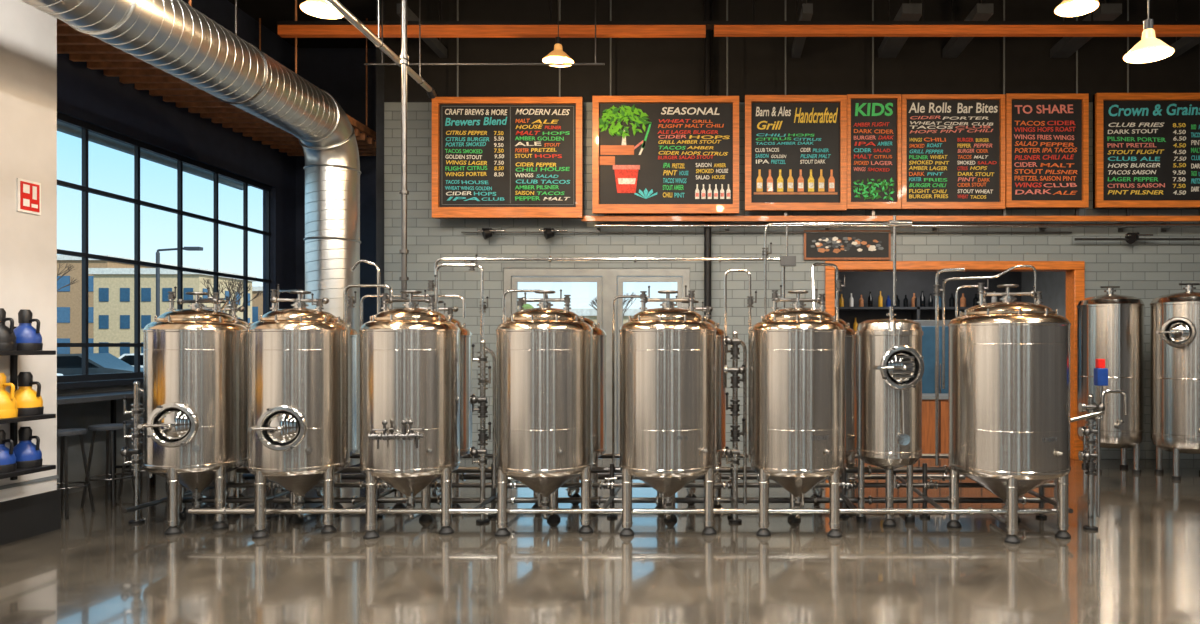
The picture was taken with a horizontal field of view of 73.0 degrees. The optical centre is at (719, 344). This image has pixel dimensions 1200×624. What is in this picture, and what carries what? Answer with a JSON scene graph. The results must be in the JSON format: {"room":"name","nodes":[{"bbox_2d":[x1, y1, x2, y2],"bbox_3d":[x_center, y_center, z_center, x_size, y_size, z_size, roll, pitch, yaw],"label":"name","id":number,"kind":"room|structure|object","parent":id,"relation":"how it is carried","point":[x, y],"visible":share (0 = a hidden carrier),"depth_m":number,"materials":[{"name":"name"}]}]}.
{"room":"brewery taproom","nodes":[
{"label":"brewery taproom","id":0,"kind":"room"},
{"bbox_2d":[0,0,56,501],"bbox_3d":[-6.385,-1.650,0.980,1.230,6.500,11.960,0,0,0],"label":"wall","id":1,"kind":"structure","parent":0,"point":[28,34],"depth_m":6.70,"materials":[{"name":"white paint"}]},
{"bbox_2d":[0,327,55,479],"bbox_3d":[-5.615,0.475,6.090,0.310,1.250,0.980,0,0,0],"label":"display shelf","id":2,"kind":"object","parent":1,"relation":"attached to","point":[13,475],"visible":0.68,"depth_m":6.45,"materials":[{"name":"black metal"}]},
{"bbox_2d":[0,308,16,350],"bbox_3d":[-5.606,-0.121,6.220,0.228,0.330,0.218,0,0,0],"label":"jug","id":3,"kind":"object","parent":2,"relation":"on","point":[7,335],"visible":1,"depth_m":6.21,"materials":[{"name":"black metal"}]},
{"bbox_2d":[0,430,16,472],"bbox_3d":[-5.606,0.822,6.220,0.224,0.323,0.214,0,0,0],"label":"jug","id":4,"kind":"object","parent":2,"relation":"on","point":[8,463],"visible":1,"depth_m":6.21,"materials":[{"name":"blue plastic"}]},
{"bbox_2d":[0,373,17,417],"bbox_3d":[-5.606,0.391,6.220,0.240,0.346,0.229,0,0,0],"label":"jug","id":5,"kind":"object","parent":2,"relation":"on","point":[8,403],"visible":1,"depth_m":6.21,"materials":[{"name":"yellow plastic"}]},
{"bbox_2d":[13,426,42,468],"bbox_3d":[-5.606,0.822,6.460,0.224,0.323,0.214,0,0,0],"label":"jug","id":6,"kind":"object","parent":2,"relation":"on","point":[28,454],"visible":0.89,"depth_m":6.42,"materials":[{"name":"blue plastic"}]},
{"bbox_2d":[14,309,42,350],"bbox_3d":[-5.606,-0.121,6.460,0.228,0.330,0.218,0,0,0],"label":"jug","id":7,"kind":"object","parent":2,"relation":"on","point":[28,338],"visible":0.87,"depth_m":6.42,"materials":[{"name":"blue plastic"}]},
{"bbox_2d":[14,372,43,415],"bbox_3d":[-5.606,0.391,6.460,0.240,0.346,0.229,0,0,0],"label":"jug","id":8,"kind":"object","parent":2,"relation":"on","point":[29,401],"visible":0.84,"depth_m":6.42,"materials":[{"name":"yellow plastic"}]},
{"bbox_2d":[16,178,40,214],"bbox_3d":[-5.758,-1.235,6.670,0.023,0.270,0.220,0,0,0],"label":"sign","id":9,"kind":"object","parent":1,"relation":"attached to","point":[28,193],"visible":1,"depth_m":6.65,"materials":[{"name":"red paint"}]},
{"bbox_2d":[0,475,60,545],"bbox_3d":[-5.755,1.365,0.985,0.030,0.470,11.970,0,0,0],"label":"baseboard","id":10,"kind":"structure","parent":1,"relation":"attached to","point":[37,514],"depth_m":6.65,"materials":[{"name":"grey paint"}]},
{"bbox_2d":[57,378,142,388],"bbox_3d":[-6.950,0.430,9.785,0.140,0.060,5.630,0,0,0],"label":"trim","id":11,"kind":"structure","parent":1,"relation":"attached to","point":[66,385],"depth_m":8.84,"materials":[{"name":"paint"}]},
{"bbox_2d":[57,112,270,382],"bbox_3d":[-7.088,-1.040,9.765,0.065,2.900,5.630,0,0,0],"label":"window","id":12,"kind":"structure","parent":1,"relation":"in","point":[85,127],"depth_m":9.74,"materials":[{"name":"paint"}]},
{"bbox_2d":[57,0,295,494],"bbox_3d":[-7.100,-1.650,10.080,0.200,6.500,6.240,0,0,0],"label":"wall","id":13,"kind":"structure","parent":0,"point":[85,94],"depth_m":10.25,"materials":[{"name":"black paint"}]},
{"bbox_2d":[57,121,248,189],"bbox_3d":[-7.700,-2.875,8.850,1.000,0.450,9.700,0,0,0],"label":"roof canopy","id":14,"kind":"object","parent":13,"relation":"attached to","point":[62,127],"visible":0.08,"depth_m":11.22,"materials":[{"name":"grey metal"}]},
{"bbox_2d":[57,0,375,155],"bbox_3d":[-6.125,-3.980,10.000,1.710,1.840,6.200,0,0,0],"label":"slatted ceiling","id":15,"kind":"structure","parent":0,"point":[80,47],"depth_m":9.81,"materials":[{"name":"brown wood"}]},
{"bbox_2d":[228,0,383,47],"bbox_3d":[0.500,-4.975,4.500,15.400,0.150,19.400,0,0,0],"label":"ceiling","id":16,"kind":"structure","parent":0,"point":[270,12],"depth_m":11.90,"materials":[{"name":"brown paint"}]},
{"bbox_2d":[21,0,360,465],"bbox_3d":[-4.840,-1.705,3.163,0.652,6.390,14.326,0,0,0],"label":"ventilation duct","id":17,"kind":"object","parent":16,"relation":"hanging from","point":[171,36],"visible":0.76,"depth_m":8.26,"materials":[{"name":"metal"}]},
{"bbox_2d":[300,0,343,18],"bbox_3d":[-3.500,-3.905,7.050,0.362,1.990,0.362,0,0,0],"label":"pendant lamp","id":18,"kind":"object","parent":16,"relation":"hanging from","point":[317,8],"visible":0.79,"depth_m":7.06,"materials":[{"name":"white metal"}]},
{"bbox_2d":[399,0,408,297],"bbox_3d":[-2.930,-2.650,7.420,0.084,4.500,0.084,0,0,0],"label":"riser pipe","id":19,"kind":"object","parent":16,"relation":"attached to","point":[403,61],"visible":0.93,"depth_m":7.40,"materials":[{"name":"metal"}]},
{"bbox_2d":[397,0,446,57],"bbox_3d":[-3.850,-4.449,10.400,0.100,0.898,1.500,0,0,0],"label":"cable tray","id":20,"kind":"object","parent":16,"relation":"attached to","point":[434,44],"visible":0.58,"depth_m":10.69,"materials":[{"name":"grey paint"}]},
{"bbox_2d":[326,0,604,98],"bbox_3d":[-2.650,-3.813,7.457,2.700,2.173,3.719,0,0,0],"label":"conduit","id":21,"kind":"object","parent":16,"relation":"hanging from","point":[378,42],"depth_m":8.83,"materials":[{"name":"metal"}]},
{"bbox_2d":[542,0,573,66],"bbox_3d":[-1.870,-4.070,9.250,0.362,1.660,0.362,0,0,0],"label":"pendant lamp","id":22,"kind":"object","parent":16,"relation":"hanging from","point":[557,55],"visible":0.91,"depth_m":9.22,"materials":[{"name":"white metal"}]},
{"bbox_2d":[277,0,1199,37],"bbox_3d":[1.350,-4.275,9.460,13.100,1.250,0.160,0,0,0],"label":"ceiling beam","id":23,"kind":"structure","parent":16,"relation":"attached to","point":[285,29],"depth_m":9.40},
{"bbox_2d":[792,0,812,57],"bbox_3d":[1.060,-4.449,10.400,0.120,0.898,1.500,0,0,0],"label":"cable tray","id":24,"kind":"object","parent":16,"relation":"attached to","point":[806,13],"visible":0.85,"depth_m":10.44,"materials":[{"name":"grey paint"}]},
{"bbox_2d":[457,0,1199,221],"bbox_3d":[2.140,-3.300,11.000,11.520,3.200,0.080,0,0,0],"label":"rail","id":25,"kind":"object","parent":16,"relation":"attached to","point":[610,218],"visible":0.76,"depth_m":10.96,"materials":[{"name":"metal"}]},
{"bbox_2d":[878,0,921,57],"bbox_3d":[2.325,-4.449,10.400,0.250,0.898,1.500,0,0,0],"label":"cable tray","id":26,"kind":"object","parent":16,"relation":"hanging from","point":[890,47],"visible":0.81,"depth_m":10.44,"materials":[{"name":"grey paint"}]},
{"bbox_2d":[942,0,993,57],"bbox_3d":[3.200,-4.449,10.400,0.200,0.898,1.500,0,0,0],"label":"cable tray","id":27,"kind":"object","parent":16,"relation":"hanging from","point":[981,11],"visible":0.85,"depth_m":10.44,"materials":[{"name":"grey paint"}]},
{"bbox_2d":[1054,0,1098,16],"bbox_3d":[3.120,-3.905,7.000,0.362,1.990,0.362,0,0,0],"label":"pendant lamp","id":28,"kind":"object","parent":16,"relation":"hanging from","point":[1066,8],"visible":1,"depth_m":7.04,"materials":[{"name":"white metal"}]},
{"bbox_2d":[1050,0,1121,57],"bbox_3d":[4.725,-4.449,10.400,0.250,0.898,1.500,0,0,0],"label":"cable tray","id":29,"kind":"object","parent":16,"relation":"hanging from","point":[1066,46],"visible":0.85,"depth_m":10.44,"materials":[{"name":"grey paint"}]},
{"bbox_2d":[1123,0,1174,62],"bbox_3d":[3.320,-3.555,6.200,0.355,2.689,0.355,0,0,0],"label":"pendant lamp","id":30,"kind":"object","parent":16,"relation":"hanging from","point":[1150,48],"visible":1,"depth_m":6.17,"materials":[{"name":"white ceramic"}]},
{"bbox_2d":[1167,0,1199,57],"bbox_3d":[6.275,-4.449,10.400,0.150,0.898,1.500,0,0,0],"label":"cable tray","id":31,"kind":"object","parent":16,"relation":"attached to","point":[1184,44],"visible":0.76,"depth_m":10.77,"materials":[{"name":"grey paint"}]},
{"bbox_2d":[296,1,383,323],"bbox_3d":[-5.950,-1.650,12.400,2.500,6.500,2.000,0,0,0],"label":"wall","id":32,"kind":"structure","parent":0,"point":[341,72],"depth_m":13.20,"materials":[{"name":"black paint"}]},
{"bbox_2d":[0,458,1199,623],"bbox_3d":[0.500,1.650,4.500,15.400,0.100,19.400,0,0,0],"label":"floor","id":33,"kind":"structure","parent":0,"point":[1141,564],"depth_m":5.78,"materials":[{"name":"concrete"}]},
{"bbox_2d":[57,428,94,518],"bbox_3d":[-6.150,1.198,7.500,0.390,0.807,0.390,0,0,0],"label":"bar stool","id":34,"kind":"object","parent":33,"relation":"on","point":[64,433],"visible":0.67,"depth_m":7.57,"materials":[{"name":"grey paint"}]},
{"bbox_2d":[80,423,132,507],"bbox_3d":[-6.100,1.198,8.000,0.390,0.807,0.390,0,0,0],"label":"bar stool","id":35,"kind":"object","parent":33,"relation":"on","point":[108,428],"visible":0.84,"depth_m":7.90,"materials":[{"name":"grey paint"}]},
{"bbox_2d":[57,390,155,485],"bbox_3d":[-6.675,1.065,9.100,0.550,1.070,3.400,0,0,0],"label":"table","id":36,"kind":"object","parent":33,"relation":"on","point":[112,396],"visible":0.09,"depth_m":8.64,"materials":[{"name":"grey paint"}]},
{"bbox_2d":[120,381,152,523],"bbox_3d":[-5.248,0.962,7.198,0.235,1.276,0.126,0,0,-23],"label":"valve manifold","id":37,"kind":"object","parent":33,"relation":"on","point":[136,436],"visible":0.92,"depth_m":7.18,"materials":[{"name":"silver metal"}]},
{"bbox_2d":[118,420,166,497],"bbox_3d":[-6.150,1.198,8.550,0.390,0.807,0.390,0,0,0],"label":"bar stool","id":38,"kind":"object","parent":33,"relation":"on","point":[124,469],"visible":0.25,"depth_m":8.41,"materials":[{"name":"grey paint"}]},
{"bbox_2d":[137,286,247,534],"bbox_3d":[-4.670,0.543,7.076,0.792,2.114,0.988,0,0,0],"label":"tank","id":39,"kind":"object","parent":33,"relation":"on","point":[195,424],"visible":0.98,"depth_m":6.85,"materials":[{"name":"metal"}]},
{"bbox_2d":[200,215,1036,465],"bbox_3d":[-1.098,0.025,7.358,7.832,2.350,0.537,0,0,2],"label":"piping","id":40,"kind":"object","parent":39,"relation":"attached to","point":[785,261],"visible":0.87,"depth_m":7.40,"materials":[{"name":"metal"}]},
{"bbox_2d":[184,296,251,509],"bbox_3d":[-5.000,0.562,8.008,0.726,2.077,0.783,0,0,0],"label":"tank","id":41,"kind":"object","parent":33,"relation":"on","point":[233,308],"visible":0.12,"depth_m":7.97,"materials":[{"name":"metal"}]},
{"bbox_2d":[247,284,349,538],"bbox_3d":[-3.675,0.538,6.925,0.796,2.123,0.990,0,0,0],"label":"tank","id":42,"kind":"object","parent":33,"relation":"on","point":[298,427],"visible":0.98,"depth_m":6.69,"materials":[{"name":"metal"}]},
{"bbox_2d":[275,319,358,507],"bbox_3d":[-4.001,0.653,8.008,0.728,1.893,0.785,0,0,0],"label":"tank","id":43,"kind":"object","parent":33,"relation":"on","point":[354,336],"visible":0.17,"depth_m":7.95,"materials":[{"name":"metal"}]},
{"bbox_2d":[359,288,460,539],"bbox_3d":[-2.680,0.557,6.903,0.829,2.087,0.934,0,0,0],"label":"tank","id":44,"kind":"object","parent":33,"relation":"on","point":[410,355],"visible":0.98,"depth_m":6.62,"materials":[{"name":"metal"}]},
{"bbox_2d":[393,301,472,507],"bbox_3d":[-2.851,0.580,8.008,0.728,2.040,0.785,0,0,0],"label":"tank","id":45,"kind":"object","parent":33,"relation":"on","point":[466,336],"visible":0.23,"depth_m":7.88,"materials":[{"name":"metal"}]},
{"bbox_2d":[470,340,495,523],"bbox_3d":[-2.137,0.777,7.206,0.206,1.646,0.160,0,0,0],"label":"valve manifold","id":46,"kind":"object","parent":33,"relation":"on","point":[482,359],"visible":1,"depth_m":7.20,"materials":[{"name":"silver metal"}]},
{"bbox_2d":[495,289,592,536],"bbox_3d":[-1.509,0.563,6.954,0.846,2.073,0.832,0,0,0],"label":"tank","id":47,"kind":"object","parent":33,"relation":"on","point":[544,424],"visible":0.99,"depth_m":6.62,"materials":[{"name":"metal"}]},
{"bbox_2d":[532,316,606,507],"bbox_3d":[-1.501,0.653,8.008,0.728,1.893,0.785,0,0,0],"label":"tank","id":48,"kind":"object","parent":33,"relation":"on","point":[599,448],"visible":0.27,"depth_m":7.81,"materials":[{"name":"metal"}]},
{"bbox_2d":[123,454,1072,518],"bbox_3d":[-1.050,1.350,7.651,8.300,0.500,1.793,0,0,0],"label":"piping","id":49,"kind":"object","parent":33,"relation":"on","point":[357,502],"visible":0.62,"depth_m":7.40,"materials":[{"name":"metal"}]},
{"bbox_2d":[619,285,715,536],"bbox_3d":[-0.452,0.543,6.950,0.841,2.115,0.842,0,0,-3],"label":"tank","id":50,"kind":"object","parent":33,"relation":"on","point":[668,353],"visible":0.99,"depth_m":6.61,"materials":[{"name":"metal"}]},
{"bbox_2d":[655,296,725,507],"bbox_3d":[-0.300,0.558,8.008,0.726,2.083,0.783,0,0,0],"label":"tank","id":51,"kind":"object","parent":33,"relation":"on","point":[720,390],"visible":0.23,"depth_m":7.79,"materials":[{"name":"metal"}]},
{"bbox_2d":[704,0,710,318],"bbox_3d":[-0.170,-1.650,11.100,0.180,6.500,0.176,0,0,0],"label":"support post","id":52,"kind":"object","parent":33,"relation":"on","point":[707,3],"visible":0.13,"depth_m":11.06,"materials":[{"name":"black metal"}]},
{"bbox_2d":[724,331,746,523],"bbox_3d":[0.140,0.737,7.206,0.206,1.726,0.160,0,0,0],"label":"valve manifold","id":53,"kind":"object","parent":33,"relation":"on","point":[735,432],"visible":1,"depth_m":7.20,"materials":[{"name":"silver metal"}]},
{"bbox_2d":[751,285,845,537],"bbox_3d":[0.677,0.544,6.952,0.824,2.112,0.836,0,0,0],"label":"tank","id":54,"kind":"object","parent":33,"relation":"on","point":[798,353],"visible":0.98,"depth_m":6.62,"materials":[{"name":"metal"}]},
{"bbox_2d":[811,318,856,507],"bbox_3d":[0.999,0.653,8.008,0.728,1.893,0.785,0,0,0],"label":"tank","id":55,"kind":"object","parent":33,"relation":"on","point":[850,333],"visible":0.18,"depth_m":7.75,"materials":[{"name":"metal"}]},
{"bbox_2d":[855,307,923,526],"bbox_3d":[1.500,0.630,7.025,0.594,1.940,0.743,0,0,0],"label":"tank","id":56,"kind":"object","parent":33,"relation":"on","point":[889,358],"visible":1,"depth_m":6.86,"materials":[{"name":"metal"}]},
{"bbox_2d":[835,291,1018,330],"bbox_3d":[3.300,0.341,13.590,3.400,2.519,0.380,0,0,0],"label":"shelf","id":57,"kind":"object","parent":33,"relation":"on","point":[918,303],"visible":0.29,"depth_m":13.56,"materials":[{"name":"grey paint"}]},
{"bbox_2d":[913,320,950,392],"bbox_3d":[3.500,0.600,13.094,1.200,2.000,0.512,0,0,0],"label":"fridge","id":58,"kind":"object","parent":33,"relation":"on","point":[928,326],"visible":0.19,"depth_m":12.87,"materials":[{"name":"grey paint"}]},
{"bbox_2d":[922,393,947,453],"bbox_3d":[3.275,1.165,11.750,3.150,0.870,0.600,0,0,0],"label":"cabinet","id":59,"kind":"object","parent":33,"relation":"on","point":[928,399],"depth_m":11.50,"materials":[{"name":"brown wood"}]},
{"bbox_2d":[947,277,1070,543],"bbox_3d":[2.490,0.513,6.920,1.000,2.174,1.000,0,0,0],"label":"tank","id":60,"kind":"object","parent":33,"relation":"on","point":[1009,360],"visible":0.98,"depth_m":6.51,"materials":[{"name":"metal"}]},
{"bbox_2d":[1078,394,1104,530],"bbox_3d":[3.223,1.012,6.936,0.206,1.176,0.160,0,0,0],"label":"valve manifold","id":61,"kind":"object","parent":33,"relation":"on","point":[1090,432],"visible":1,"depth_m":6.93,"materials":[{"name":"silver metal"}]},
{"bbox_2d":[1070,359,1127,421],"bbox_3d":[3.266,0.394,6.900,0.499,0.548,0.080,0,0,0],"label":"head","id":62,"kind":"object","parent":61,"relation":"attached to","point":[1100,372],"visible":0.99,"depth_m":6.88},
{"bbox_2d":[1077,286,1144,473],"bbox_3d":[5.000,0.424,10.250,0.786,2.352,0.786,0,0,-35],"label":"tank","id":63,"kind":"object","parent":33,"relation":"on","point":[1110,326],"visible":0.89,"depth_m":9.92,"materials":[{"name":"metal"}]},
{"bbox_2d":[1149,283,1199,479],"bbox_3d":[5.695,0.424,9.682,0.855,2.352,0.999,0,0,20],"label":"tank","id":64,"kind":"object","parent":33,"relation":"on","point":[1175,317],"visible":1,"depth_m":9.48,"materials":[{"name":"metal"}]},
{"bbox_2d":[384,0,1199,458],"bbox_3d":[1.650,-1.650,11.300,12.700,6.500,0.200,0,0,0],"label":"wall","id":65,"kind":"structure","parent":0,"point":[919,67],"depth_m":11.20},
{"bbox_2d":[478,228,505,238],"bbox_3d":[-3.148,-1.532,11.008,0.292,0.161,0.307,0,0,-44],"label":"wall spotlight","id":66,"kind":"object","parent":65,"relation":"attached to","point":[487,233],"visible":1,"depth_m":10.99,"materials":[{"name":"black metal"}]},
{"bbox_2d":[432,97,583,218],"bbox_3d":[-2.890,-2.547,10.905,2.040,1.635,0.111,0,0,0],"label":"menu board","id":67,"kind":"object","parent":65,"relation":"attached to","point":[493,157],"depth_m":10.90,"materials":[{"name":"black wood"}]},
{"bbox_2d":[539,228,566,239],"bbox_3d":[-2.298,-1.532,11.008,0.292,0.161,0.307,0,0,-44],"label":"wall spotlight","id":68,"kind":"object","parent":65,"relation":"attached to","point":[548,232],"visible":1,"depth_m":10.99,"materials":[{"name":"black metal"}]},
{"bbox_2d":[504,268,689,458],"bbox_3d":[-1.730,0.263,11.263,2.610,2.675,0.155,0,0,0],"label":"door","id":69,"kind":"structure","parent":65,"relation":"in","point":[609,281],"depth_m":11.22,"materials":[{"name":"white wood"}]},
{"bbox_2d":[592,96,738,213],"bbox_3d":[-0.735,-2.585,10.905,1.990,1.590,0.111,0,0,0],"label":"menu board","id":70,"kind":"object","parent":65,"relation":"attached to","point":[651,154],"depth_m":10.90,"materials":[{"name":"black"}]},
{"bbox_2d":[745,95,846,210],"bbox_3d":[1.030,-2.610,10.905,1.380,1.560,0.111,0,0,0],"label":"menu board","id":71,"kind":"object","parent":65,"relation":"attached to","point":[796,145],"depth_m":10.90,"materials":[{"name":"black"}]},
{"bbox_2d":[461,223,1199,239],"bbox_3d":[2.150,-1.572,11.099,11.500,0.256,0.202,0,0,0],"label":"conduit","id":72,"kind":"object","parent":65,"relation":"attached to","point":[598,226],"visible":0.98,"depth_m":11.01,"materials":[{"name":"metal"}]},
{"bbox_2d":[804,230,890,259],"bbox_3d":[1.775,-1.395,11.166,1.210,0.410,0.059,0,0,0],"label":"wall picture","id":73,"kind":"object","parent":65,"relation":"attached to","point":[817,246],"visible":1,"depth_m":11.14,"materials":[{"name":"brown wood"}]},
{"bbox_2d":[847,94,900,209],"bbox_3d":[2.093,-2.625,10.905,0.735,1.550,0.111,0,0,0],"label":"menu board","id":74,"kind":"object","parent":65,"relation":"attached to","point":[873,120],"depth_m":10.90,"materials":[{"name":"black"}]},
{"bbox_2d":[900,94,1004,209],"bbox_3d":[3.170,-2.625,10.905,1.400,1.550,0.111,0,0,0],"label":"menu board","id":75,"kind":"object","parent":65,"relation":"attached to","point":[953,145],"depth_m":10.90,"materials":[{"name":"black"}]},
{"bbox_2d":[825,261,1084,459],"bbox_3d":[3.275,0.215,11.290,3.610,2.770,0.300,0,0,0],"label":"trim","id":76,"kind":"structure","parent":65,"relation":"attached to","point":[1075,272],"depth_m":11.14,"materials":[{"name":"orange wood"}]},
{"bbox_2d":[1005,94,1088,208],"bbox_3d":[4.442,-2.640,10.905,1.115,1.540,0.111,0,0,0],"label":"menu board","id":77,"kind":"object","parent":65,"relation":"attached to","point":[1047,135],"depth_m":10.90,"materials":[{"name":"black"}]},
{"bbox_2d":[1125,232,1152,243],"bbox_3d":[5.752,-1.472,11.008,0.292,0.161,0.307,0,0,-44],"label":"wall spotlight","id":78,"kind":"object","parent":65,"relation":"attached to","point":[1133,237],"visible":1,"depth_m":10.99,"materials":[{"name":"black metal"}]},
{"bbox_2d":[1093,93,1199,208],"bbox_3d":[5.980,-2.645,10.905,1.740,1.550,0.111,0,0,0],"label":"menu board","id":79,"kind":"object","parent":65,"relation":"attached to","point":[1146,146],"depth_m":10.90,"materials":[{"name":"black"}]},
{"bbox_2d":[835,272,1065,328],"bbox_3d":[3.350,-0.050,12.675,4.300,3.300,2.550,0,0,0],"label":"wall","id":80,"kind":"structure","parent":0,"point":[1052,285],"depth_m":13.80,"materials":[{"name":"grey paint"}]},
{"label":"outside","id":81,"kind":"structure","parent":0,"visible":0},
{"bbox_3d":[-30.000,1.810,30.000,180.000,0.180,180.000,0,0,0],"label":"ground","id":82,"kind":"structure","parent":81,"visible":0},
{"bbox_2d":[57,262,77,290],"bbox_3d":[-28.396,-0.913,32.869,2.606,5.266,3.714,0,0,33],"label":"tree","id":83,"kind":"object","parent":82,"relation":"on","point":[68,267],"visible":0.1,"depth_m":33.08,"materials":[{"name":"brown plant"}]},
{"bbox_2d":[57,353,142,374],"bbox_3d":[-21.010,0.995,25.998,4.520,1.450,1.820,0,0,-11],"label":"parked car","id":84,"kind":"object","parent":82,"relation":"on","point":[98,363],"visible":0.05,"depth_m":25.38,"materials":[{"name":"metal"}]},
{"bbox_2d":[57,255,192,353],"bbox_3d":[-56.000,-2.730,70.000,14.400,8.900,12.400,0,0,0],"label":"office building","id":85,"kind":"structure","parent":82,"relation":"on","point":[69,298],"depth_m":64.00,"materials":[{"name":"beige concrete"}]},
{"bbox_2d":[119,353,142,367],"bbox_3d":[-21.010,0.995,29.998,4.520,1.450,1.820,0,0,-11],"label":"parked car","id":86,"kind":"object","parent":82,"relation":"on","point":[128,358],"visible":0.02,"depth_m":29.03,"materials":[{"name":"white metal"}]},
{"bbox_2d":[156,248,176,316],"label":"street lamp","id":87,"kind":"object","parent":82,"relation":"on","point":[158,277],"depth_m":36.95,"materials":[{"name":"grey metal"}]},
{"bbox_2d":[88,268,255,357],"bbox_3d":[-38.000,-1.680,56.000,7.400,6.800,6.400,0,0,0],"label":"office building","id":88,"kind":"structure","parent":82,"relation":"on","point":[113,287],"depth_m":52.99,"materials":[{"name":"beige paint"}]},
{"bbox_2d":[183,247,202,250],"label":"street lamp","id":89,"kind":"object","parent":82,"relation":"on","point":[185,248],"depth_m":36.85,"materials":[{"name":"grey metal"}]},
{"bbox_2d":[203,278,262,314],"bbox_3d":[-28.125,-1.076,46.167,2.878,5.591,3.571,0,0,9],"label":"tree","id":90,"kind":"object","parent":82,"relation":"on","point":[239,284],"visible":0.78,"depth_m":46.13,"materials":[{"name":"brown plant"}]},
{"bbox_2d":[252,286,262,323],"bbox_3d":[-36.000,-1.730,76.000,14.400,6.900,10.400,0,0,0],"label":"office building","id":91,"kind":"structure","parent":82,"relation":"on","point":[257,303],"depth_m":71.00,"materials":[{"name":"beige brick"}]},
{"bbox_2d":[522,304,533,309],"bbox_3d":[-8.496,-0.142,32.062,2.802,3.723,2.609,0,0,0],"label":"tree","id":92,"kind":"object","parent":82,"relation":"on","point":[527,306],"visible":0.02,"depth_m":32.39,"materials":[{"name":"green plant"}]},
{"bbox_2d":[564,309,646,323],"bbox_3d":[-6.000,-0.180,50.000,24.400,3.800,8.400,0,0,0],"label":"office building","id":93,"kind":"structure","parent":82,"relation":"on","point":[591,314],"depth_m":45.80,"materials":[{"name":"beige paint"}]},
{"bbox_2d":[589,292,635,315],"bbox_3d":[-4.938,-0.400,37.228,2.098,4.241,2.366,0,0,30],"label":"tree","id":94,"kind":"object","parent":82,"relation":"on","point":[628,299],"visible":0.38,"depth_m":37.06,"materials":[{"name":"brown plant"}]}
]}

